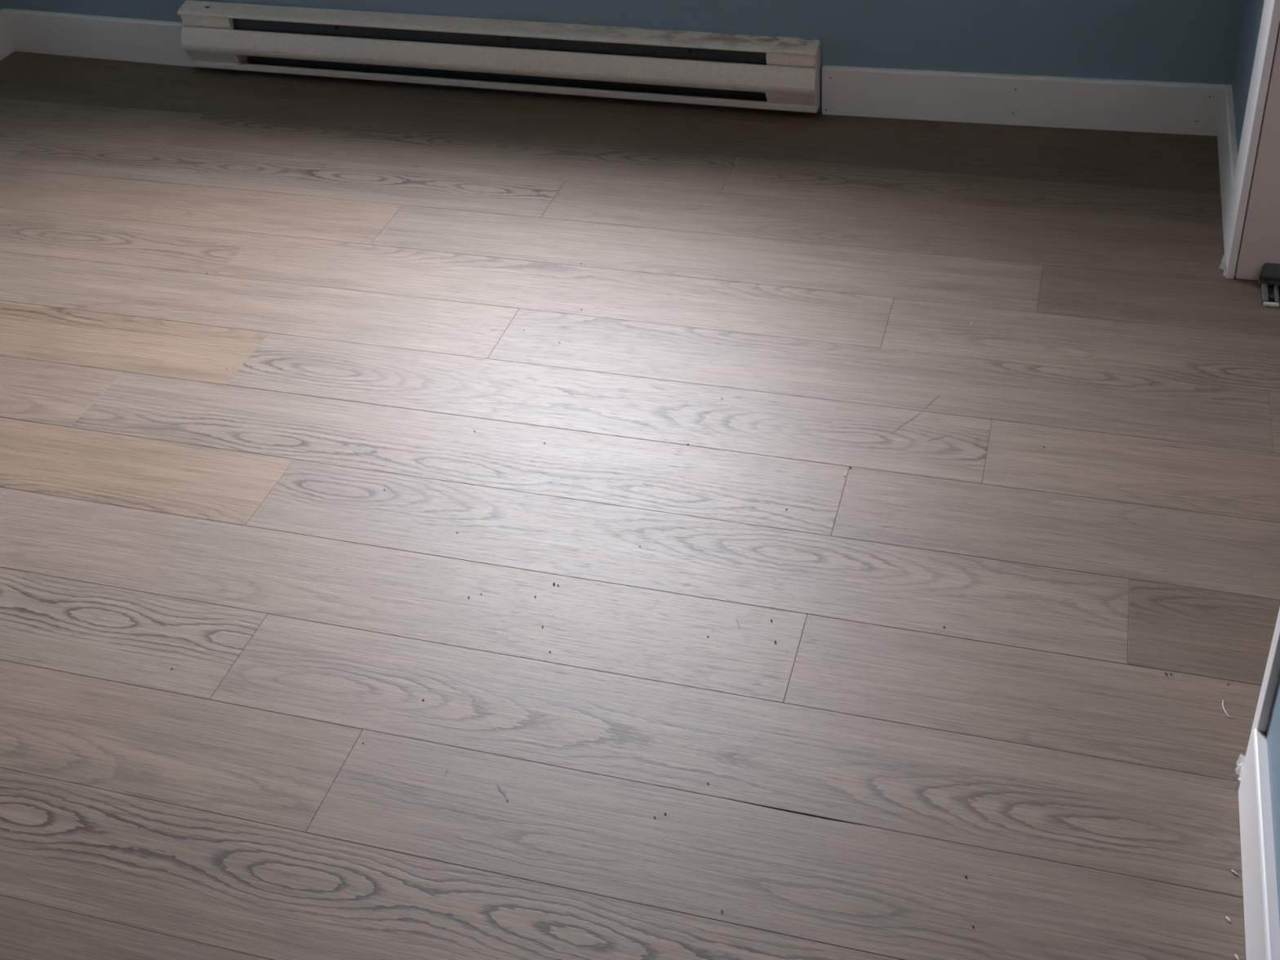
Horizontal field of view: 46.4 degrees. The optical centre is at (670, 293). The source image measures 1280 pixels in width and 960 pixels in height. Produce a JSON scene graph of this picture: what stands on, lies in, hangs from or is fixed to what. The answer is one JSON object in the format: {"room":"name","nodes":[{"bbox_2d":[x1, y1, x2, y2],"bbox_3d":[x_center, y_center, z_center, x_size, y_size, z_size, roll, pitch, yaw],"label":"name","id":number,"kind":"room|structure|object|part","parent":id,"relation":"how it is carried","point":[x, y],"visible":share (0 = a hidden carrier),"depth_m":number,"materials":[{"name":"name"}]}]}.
{"room":"empty room","nodes":[
{"label":"empty room","id":0,"kind":"room"},
{"bbox_2d":[0,0,1245,111],"bbox_3d":[-0.043,-1.465,2.630,3.658,2.454,0.123,6,34,15],"label":"wall","id":1,"kind":"structure","parent":0,"point":[1177,41],"depth_m":3.01,"materials":[{"name":"blue paint"}]},
{"bbox_2d":[0,8,194,66],"bbox_3d":[-1.377,-0.615,3.586,0.531,0.107,0.013,7,34,16],"label":"baseboard","id":2,"kind":"structure","parent":1,"relation":"attached to","point":[98,37],"depth_m":3.58,"materials":[{"name":"white paint"}]},
{"bbox_2d":[177,0,820,113],"bbox_3d":[-0.409,-0.520,3.275,1.487,0.150,0.066,6,34,15],"label":"baseboard heater","id":3,"kind":"object","parent":1,"relation":"attached to","point":[760,72],"visible":1,"depth_m":3.25,"materials":[{"name":"metal"}]},
{"bbox_3d":[-0.413,-0.509,3.257,1.481,0.056,0.025,6,34,15],"label":"panel","id":4,"kind":"part","parent":3,"relation":"part of","materials":[{"name":"metal"}]},
{"bbox_3d":[-0.398,-0.535,3.299,1.469,0.147,0.004,6,34,15],"label":"plate","id":5,"kind":"part","parent":3,"relation":"part of","materials":[{"name":"metal"}]},
{"bbox_3d":[0.303,-0.442,3.083,0.002,0.148,0.066,6,34,15],"label":"plate","id":6,"kind":"part","parent":3,"relation":"part of","materials":[{"name":"metal"}]},
{"bbox_2d":[822,65,1225,136],"bbox_3d":[0.703,-0.392,3.032,0.791,0.107,0.015,5,34,13],"label":"baseboard","id":7,"kind":"structure","parent":1,"relation":"attached to","point":[1032,100],"depth_m":3.02,"materials":[{"name":"white paint"}]},
{"bbox_2d":[0,51,1279,959],"bbox_3d":[-0.458,0.548,1.847,3.655,0.054,3.886,6,34,15],"label":"floor","id":8,"kind":"structure","parent":0,"point":[197,466],"depth_m":2.10,"materials":[{"name":"brown wood"}]},
{"bbox_2d":[171,166,974,927],"bbox_3d":[-0.101,0.200,2.298,0.991,0.002,1.672,0,33,6],"label":"fine grit","id":9,"kind":"object","parent":8,"relation":"on","point":[416,166],"visible":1,"depth_m":1.91,"materials":[{"name":"black"}]},
{"bbox_2d":[1222,699,1231,718],"bbox_3d":[0.658,0.493,1.769,0.005,0.001,0.028,-4,33,-1],"label":"fibre curl","id":10,"kind":"object","parent":8,"relation":"on","point":[1223,700],"visible":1,"depth_m":1.77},
{"bbox_2d":[1258,262,1279,306],"bbox_3d":[1.023,-0.011,2.475,0.082,0.039,0.074,6,34,15],"label":"floor guide","id":11,"kind":"object","parent":8,"relation":"on","point":[1269,274],"visible":1,"depth_m":2.50,"materials":[{"name":"grey plastic"}]},
{"bbox_3d":[0.992,-0.001,2.490,0.009,0.009,0.059,6,34,15],"label":"rail","id":12,"kind":"part","parent":11,"relation":"part of","materials":[{"name":"grey plastic"}]},
{"bbox_3d":[1.009,0.001,2.485,0.006,0.009,0.059,6,34,15],"label":"rail","id":13,"kind":"part","parent":11,"relation":"part of","materials":[{"name":"grey plastic"}]},
{"bbox_2d":[1231,0,1279,925],"bbox_3d":[0.608,-0.371,0.877,0.134,2.454,3.886,6,34,15],"label":"wall","id":14,"kind":"structure","parent":0,"point":[1253,10],"depth_m":2.57,"materials":[{"name":"blue paint"}]},
{"bbox_2d":[1219,254,1226,276],"bbox_3d":[0.951,-0.048,2.561,0.014,0.016,0.050,6,34,15],"label":"trim","id":15,"kind":"structure","parent":14,"relation":"attached to","point":[1223,264],"depth_m":2.56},
{"bbox_2d":[1217,84,1237,236],"bbox_3d":[1.039,-0.252,2.782,0.013,0.107,0.416,6,34,15],"label":"baseboard","id":16,"kind":"structure","parent":14,"relation":"attached to","point":[1226,136],"depth_m":2.76,"materials":[{"name":"white paint"}]},
{"bbox_2d":[1233,754,1245,791],"bbox_3d":[0.642,0.541,1.683,0.012,0.017,0.041,6,34,15],"label":"trim","id":17,"kind":"structure","parent":14,"relation":"attached to","point":[1240,762],"depth_m":1.68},
{"bbox_2d":[1223,0,1279,279],"bbox_3d":[0.911,-0.953,2.011,0.013,2.134,0.131,6,34,15],"label":"trim","id":18,"kind":"structure","parent":14,"relation":"attached to","point":[1270,18],"depth_m":2.42,"materials":[{"name":"white paint"}]},
{"bbox_2d":[1235,23,1279,280],"bbox_3d":[0.962,-0.877,1.972,0.117,2.041,0.013,6,34,15],"label":"door","id":19,"kind":"structure","parent":14,"relation":"attached to","point":[1260,245],"depth_m":2.44,"materials":[{"name":"beige paint"}]},
{"bbox_2d":[1238,728,1279,959],"bbox_3d":[0.377,1.041,0.853,0.013,0.107,1.966,6,34,15],"label":"baseboard","id":20,"kind":"structure","parent":14,"relation":"attached to","point":[1260,904],"depth_m":1.51,"materials":[{"name":"white paint"}]},
{"bbox_2d":[1242,608,1279,771],"bbox_3d":[0.588,-0.340,1.097,0.009,2.134,0.028,6,34,15],"label":"trim","id":21,"kind":"structure","parent":14,"relation":"attached to","point":[1272,673],"depth_m":1.58,"materials":[{"name":"white paint"}]},
{"bbox_3d":[-2.226,-0.668,1.621,0.122,2.454,3.886,6,34,15],"label":"wall","id":22,"kind":"structure","parent":0,"visible":0},
{"bbox_2d":[0,8,14,60],"bbox_3d":[-2.102,0.318,2.219,0.013,0.107,3.609,6,34,15],"label":"baseboard","id":23,"kind":"structure","parent":22,"relation":"attached to","point":[6,47],"depth_m":3.64,"materials":[{"name":"white paint"}]}
]}

